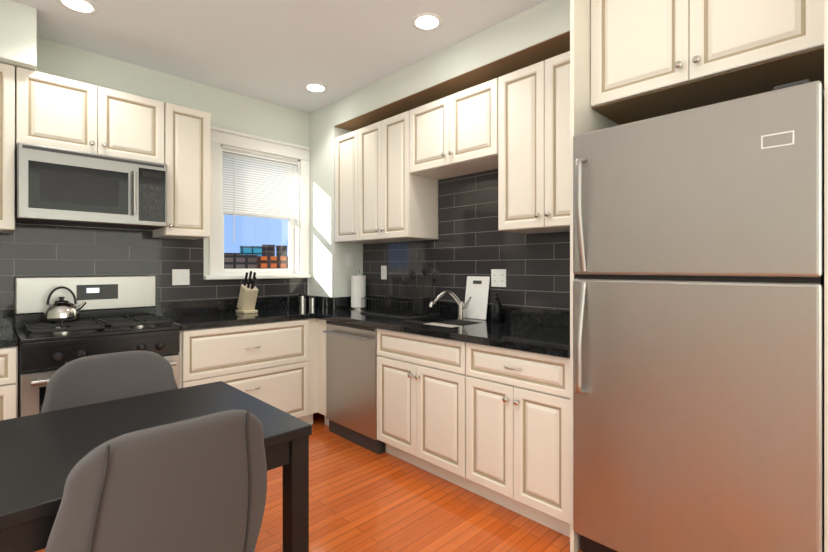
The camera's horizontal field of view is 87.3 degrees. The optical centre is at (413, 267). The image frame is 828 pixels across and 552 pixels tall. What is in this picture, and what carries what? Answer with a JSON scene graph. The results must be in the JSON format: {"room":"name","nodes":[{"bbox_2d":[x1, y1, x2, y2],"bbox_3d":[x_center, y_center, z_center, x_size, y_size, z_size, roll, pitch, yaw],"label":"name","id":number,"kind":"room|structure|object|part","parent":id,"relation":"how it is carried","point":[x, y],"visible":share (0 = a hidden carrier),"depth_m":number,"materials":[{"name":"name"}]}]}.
{"room":"kitchen","nodes":[
{"label":"kitchen","id":0,"kind":"room"},
{"bbox_2d":[0,0,36,70],"bbox_3d":[-2.753,-1.310,2.158,1.300,0.325,0.400,0,0,-45],"label":"soffit","id":1,"kind":"structure","parent":0,"point":[18,34],"depth_m":2.42,"materials":[{"name":"paint"}]},
{"bbox_2d":[12,37,308,294],"bbox_3d":[-2.095,-0.092,3.200,3.900,2.760,0.160,0,0,-45],"label":"wall","id":2,"kind":"structure","parent":0,"point":[229,110],"depth_m":3.37,"materials":[{"name":"paint"}]},
{"bbox_2d":[0,63,210,238],"bbox_3d":[-2.200,-0.678,2.722,1.680,0.932,0.354,0,0,-45],"label":"upper cabinet","id":3,"kind":"object","parent":2,"relation":"attached to","point":[41,108],"visible":0.94,"depth_m":2.79,"materials":[{"name":"wood"}]},
{"bbox_2d":[15,142,166,229],"bbox_3d":[-2.059,-0.486,2.800,0.751,0.425,0.442,0,0,-45],"label":"microwave","id":4,"kind":"object","parent":3,"relation":"attached to","point":[60,186],"visible":0.98,"depth_m":2.64,"materials":[{"name":"silver metal"}]},
{"bbox_2d":[0,297,307,328],"bbox_3d":[-1.968,0.318,3.199,2.680,0.099,0.020,0,0,-45],"label":"backsplash","id":5,"kind":"structure","parent":2,"relation":"attached to","point":[163,308],"depth_m":3.49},
{"bbox_2d":[172,269,188,284],"bbox_3d":[-1.803,0.077,3.358,0.122,0.122,0.008,0,0,-45],"label":"outlet","id":6,"kind":"object","parent":2,"relation":"attached to","point":[180,276],"visible":1,"depth_m":3.35,"materials":[{"name":"white plastic"}]},
{"bbox_2d":[204,126,310,279],"bbox_3d":[-1.387,-0.520,3.859,0.958,1.240,0.213,0,0,-45],"label":"window","id":7,"kind":"structure","parent":2,"relation":"in","point":[244,141],"depth_m":3.85,"materials":[{"name":"white wood"}]},
{"bbox_3d":[-1.414,-0.472,3.912,0.694,1.041,0.078,0,0,-45],"label":"window sash","id":8,"kind":"part","parent":7,"relation":"part of","materials":[{"name":"white wood"}]},
{"bbox_2d":[222,148,297,241],"bbox_3d":[-1.354,-0.602,3.852,0.722,0.780,0.048,0,0,-45],"label":"window blind","id":9,"kind":"object","parent":7,"relation":"attached to","point":[235,204],"visible":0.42,"depth_m":3.83,"materials":[{"name":"white plastic"}]},
{"bbox_2d":[10,0,546,113],"bbox_3d":[0.011,-1.522,1.063,3.900,0.100,6.160,0,0,-45],"label":"ceiling","id":10,"kind":"structure","parent":0,"point":[280,52],"depth_m":2.77,"materials":[{"name":"paint"}]},
{"bbox_2d":[57,0,97,14],"bbox_3d":[-1.882,-1.468,2.428,0.188,0.007,0.188,0,0,-45],"label":"recessed light","id":11,"kind":"object","parent":10,"relation":"in","point":[88,7],"visible":1,"depth_m":2.44,"materials":[{"name":"white"}]},
{"bbox_2d":[304,83,326,92],"bbox_3d":[-0.806,-1.468,3.558,0.188,0.007,0.188,0,0,-45],"label":"recessed light","id":12,"kind":"object","parent":10,"relation":"in","point":[316,87],"visible":1,"depth_m":3.54,"materials":[{"name":"white"}]},
{"bbox_2d":[411,13,442,30],"bbox_3d":[0.078,-1.468,2.604,0.188,0.007,0.188,0,0,-45],"label":"recessed light","id":13,"kind":"object","parent":10,"relation":"in","point":[426,21],"visible":1,"depth_m":2.60,"materials":[{"name":"white"}]},
{"bbox_2d":[36,412,582,551],"bbox_3d":[0.011,1.338,1.063,3.900,0.100,6.160,0,0,-45],"label":"floor","id":14,"kind":"structure","parent":0,"point":[362,499],"depth_m":2.28,"materials":[{"name":"brown wood"}]},
{"bbox_2d":[0,335,17,420],"bbox_3d":[-2.489,0.849,2.255,0.613,0.878,0.629,0,0,-45],"label":"base cabinet","id":15,"kind":"object","parent":14,"relation":"on","point":[8,353],"depth_m":2.22,"materials":[{"name":"wood"}]},
{"bbox_2d":[0,325,17,344],"bbox_3d":[-2.485,0.388,2.252,0.614,0.041,0.642,0,0,-45],"label":"countertop","id":16,"kind":"structure","parent":15,"relation":"on","point":[7,335],"depth_m":2.31,"materials":[{"name":"black stone"}]},
{"bbox_2d":[14,275,179,416],"bbox_3d":[-1.954,0.674,2.698,0.757,1.228,0.682,0,0,-45],"label":"stove","id":17,"kind":"object","parent":14,"relation":"on","point":[117,313],"visible":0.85,"depth_m":2.65,"materials":[{"name":"black metal"}]},
{"bbox_2d":[43,286,85,321],"bbox_3d":[-2.176,0.225,2.706,0.208,0.213,0.176,0,0,-45],"label":"kettle","id":18,"kind":"object","parent":17,"relation":"on","point":[61,310],"visible":1,"depth_m":2.65,"materials":[{"name":"silver metal"}]},
{"bbox_2d":[41,351,177,412],"bbox_3d":[-1.137,0.832,1.708,0.522,0.918,0.530,0,0,-45],"label":"chair","id":19,"kind":"object","parent":14,"relation":"on","point":[89,380],"visible":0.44,"depth_m":1.85,"materials":[{"name":"fabric"}]},
{"bbox_2d":[45,409,266,551],"bbox_3d":[-0.731,0.832,1.232,0.522,0.918,0.530,0,0,-45],"label":"chair","id":20,"kind":"object","parent":14,"relation":"on","point":[197,484],"visible":1,"depth_m":1.04,"materials":[{"name":"fabric"}]},
{"bbox_2d":[0,381,311,551],"bbox_3d":[-1.100,0.913,1.307,1.320,0.750,0.805,0,0,-45],"label":"dining table","id":21,"kind":"object","parent":14,"relation":"on","point":[42,455],"visible":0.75,"depth_m":1.44,"materials":[{"name":"black wood"}]},
{"bbox_2d":[178,317,319,423],"bbox_3d":[-1.357,0.849,3.371,1.028,0.878,0.629,0,0,-45],"label":"base cabinet","id":22,"kind":"object","parent":14,"relation":"on","point":[276,363],"depth_m":3.18,"materials":[{"name":"wood"}]},
{"bbox_2d":[165,305,371,328],"bbox_3d":[-1.133,0.388,3.585,1.648,0.041,0.642,0,0,-45],"label":"countertop","id":23,"kind":"structure","parent":22,"relation":"on","point":[184,320],"depth_m":3.26,"materials":[{"name":"black stone"}]},
{"bbox_2d":[236,271,257,313],"bbox_3d":[-1.339,0.199,3.502,0.112,0.337,0.212,0,0,-45],"label":"knife block","id":24,"kind":"object","parent":23,"relation":"on","point":[248,293],"visible":1,"depth_m":3.46,"materials":[{"name":"brown wood"}]},
{"bbox_2d":[298,294,315,307],"bbox_3d":[-0.980,0.306,3.982,0.138,0.123,0.123,0,0,-45],"label":"canisters","id":25,"kind":"object","parent":23,"relation":"on","point":[302,301],"visible":1,"depth_m":3.96,"materials":[{"name":"silver metal"}]},
{"bbox_2d":[350,270,365,308],"bbox_3d":[-0.496,0.196,3.878,0.156,0.343,0.156,0,0,-45],"label":"paper towel","id":26,"kind":"object","parent":23,"relation":"on","point":[358,287],"visible":0.96,"depth_m":3.82,"materials":[{"name":"white paper"}]},
{"bbox_2d":[320,321,363,425],"bbox_3d":[-0.575,0.849,3.750,0.618,0.878,0.349,0,0,-45],"label":"base cabinet","id":27,"kind":"object","parent":14,"relation":"on","point":[322,323],"depth_m":3.47,"materials":[{"name":"wood"}]},
{"bbox_2d":[323,321,385,453],"bbox_3d":[-0.278,0.851,3.370,0.672,0.869,0.605,0,0,-45],"label":"dishwasher","id":28,"kind":"object","parent":14,"relation":"on","point":[351,382],"visible":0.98,"depth_m":3.15,"materials":[{"name":"silver metal"}]},
{"bbox_2d":[377,321,459,485],"bbox_3d":[0.239,0.849,2.909,0.638,0.878,0.773,0,0,-45],"label":"base cabinet","id":29,"kind":"object","parent":14,"relation":"on","point":[418,378],"depth_m":2.67,"materials":[{"name":"wood"}]},
{"bbox_2d":[460,341,569,536],"bbox_3d":[0.727,0.849,2.415,0.638,0.878,0.615,0,0,-45],"label":"base cabinet","id":30,"kind":"object","parent":14,"relation":"on","point":[479,407],"depth_m":2.18,"materials":[{"name":"wood"}]},
{"bbox_2d":[312,309,569,356],"bbox_3d":[0.186,0.388,2.942,0.672,0.041,2.126,0,0,-45],"label":"countertop","id":31,"kind":"structure","parent":30,"relation":"on","point":[550,340],"depth_m":2.57,"materials":[{"name":"black stone"}]},
{"bbox_2d":[360,263,440,318],"bbox_3d":[-0.085,0.166,3.386,0.365,0.404,0.618,0,0,-45],"label":"dish rack","id":32,"kind":"object","parent":31,"relation":"on","point":[420,307],"visible":1,"depth_m":3.28,"materials":[{"name":"black plastic"}]},
{"bbox_2d":[428,290,471,319],"bbox_3d":[0.264,0.264,2.998,0.284,0.207,0.192,0,0,-45],"label":"faucet","id":33,"kind":"object","parent":31,"relation":"on","point":[460,316],"depth_m":3.06,"materials":[{"name":"silver metal"}]},
{"bbox_2d":[464,276,489,319],"bbox_3d":[0.447,0.217,3.101,0.056,0.302,0.200,0,0,-45],"label":"cutting board","id":34,"kind":"object","parent":31,"relation":"on","point":[477,289],"visible":0.9,"depth_m":3.09,"materials":[{"name":"white plastic"}]},
{"bbox_2d":[492,293,501,321],"bbox_3d":[0.558,0.271,2.929,0.075,0.192,0.064,0,0,-45],"label":"soap dispenser","id":35,"kind":"object","parent":31,"relation":"on","point":[497,311],"visible":1,"depth_m":2.91,"materials":[{"name":"black plastic"}]},
{"bbox_2d":[573,79,823,551],"bbox_3d":[1.197,0.342,1.843,0.745,1.892,0.804,0,0,-45],"label":"refrigerator","id":36,"kind":"object","parent":14,"relation":"on","point":[698,331],"visible":0.96,"depth_m":1.57,"materials":[{"name":"silver metal"}]},
{"bbox_2d":[570,0,827,551],"bbox_3d":[1.236,-0.062,1.882,0.662,2.700,0.850,0,0,-45],"label":"tall cabinet","id":37,"kind":"object","parent":14,"relation":"on","point":[634,60],"visible":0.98,"depth_m":1.82,"materials":[{"name":"wood"}]},
{"bbox_2d":[309,102,362,296],"bbox_3d":[-0.741,-0.092,4.127,0.330,2.760,0.420,0,0,-45],"label":"wall","id":38,"kind":"structure","parent":0,"point":[331,272],"depth_m":3.98,"materials":[{"name":"paint"}]},
{"bbox_2d":[308,295,331,308],"bbox_3d":[-0.866,0.318,4.004,0.020,0.099,0.419,0,0,-45],"label":"backsplash","id":39,"kind":"structure","parent":38,"relation":"attached to","point":[324,302],"depth_m":3.93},
{"bbox_2d":[332,297,350,308],"bbox_3d":[-0.594,0.318,3.964,0.309,0.099,0.019,0,0,-45],"label":"backsplash","id":40,"kind":"structure","parent":38,"relation":"attached to","point":[337,302],"depth_m":3.89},
{"bbox_2d":[346,253,352,265],"bbox_3d":[-0.590,-0.071,3.975,0.072,0.118,0.008,0,0,-45],"label":"light switch","id":41,"kind":"object","parent":38,"relation":"attached to","point":[349,259],"visible":1,"depth_m":3.97,"materials":[{"name":"white plastic"}]},
{"bbox_2d":[334,0,569,130],"bbox_3d":[0.231,-1.362,3.141,0.330,0.220,2.350,0,0,-45],"label":"soffit","id":42,"kind":"structure","parent":0,"point":[534,35],"depth_m":2.83,"materials":[{"name":"paint"}]},
{"bbox_2d":[366,89,823,243],"bbox_3d":[1.395,-0.092,2.316,0.170,2.760,6.000,0,0,-45],"label":"wall","id":43,"kind":"structure","parent":0,"point":[486,170],"depth_m":3.21,"materials":[{"name":"paint"}]},
{"bbox_2d":[381,266,386,278],"bbox_3d":[-0.269,0.047,3.866,0.007,0.122,0.075,0,0,-45],"label":"outlet","id":44,"kind":"object","parent":43,"relation":"attached to","point":[383,272],"visible":1,"depth_m":3.86,"materials":[{"name":"white plastic"}]},
{"bbox_2d":[335,51,569,243],"bbox_3d":[0.216,-0.687,3.125,0.355,0.930,2.343,0,0,-45],"label":"upper cabinet","id":45,"kind":"object","parent":43,"relation":"attached to","point":[512,127],"visible":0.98,"depth_m":2.83,"materials":[{"name":"wood"}]},
{"bbox_2d":[366,297,569,328],"bbox_3d":[0.341,0.318,3.250,0.020,0.099,2.348,0,0,-45],"label":"backsplash","id":46,"kind":"structure","parent":43,"relation":"attached to","point":[453,308],"depth_m":2.94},
{"bbox_2d":[491,269,505,286],"bbox_3d":[0.584,0.075,3.001,0.007,0.122,0.122,0,0,-45],"label":"outlet","id":47,"kind":"object","parent":43,"relation":"attached to","point":[498,277],"visible":1,"depth_m":3.00,"materials":[{"name":"white plastic"}]},
{"label":"outside","id":48,"kind":"structure","parent":0,"visible":0},
{"bbox_2d":[224,245,287,268],"bbox_3d":[-22.969,3.038,61.881,10.200,12.500,12.000,0,0,-20],"label":"buildings","id":49,"kind":"structure","parent":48,"point":[247,263],"depth_m":57.22}
]}

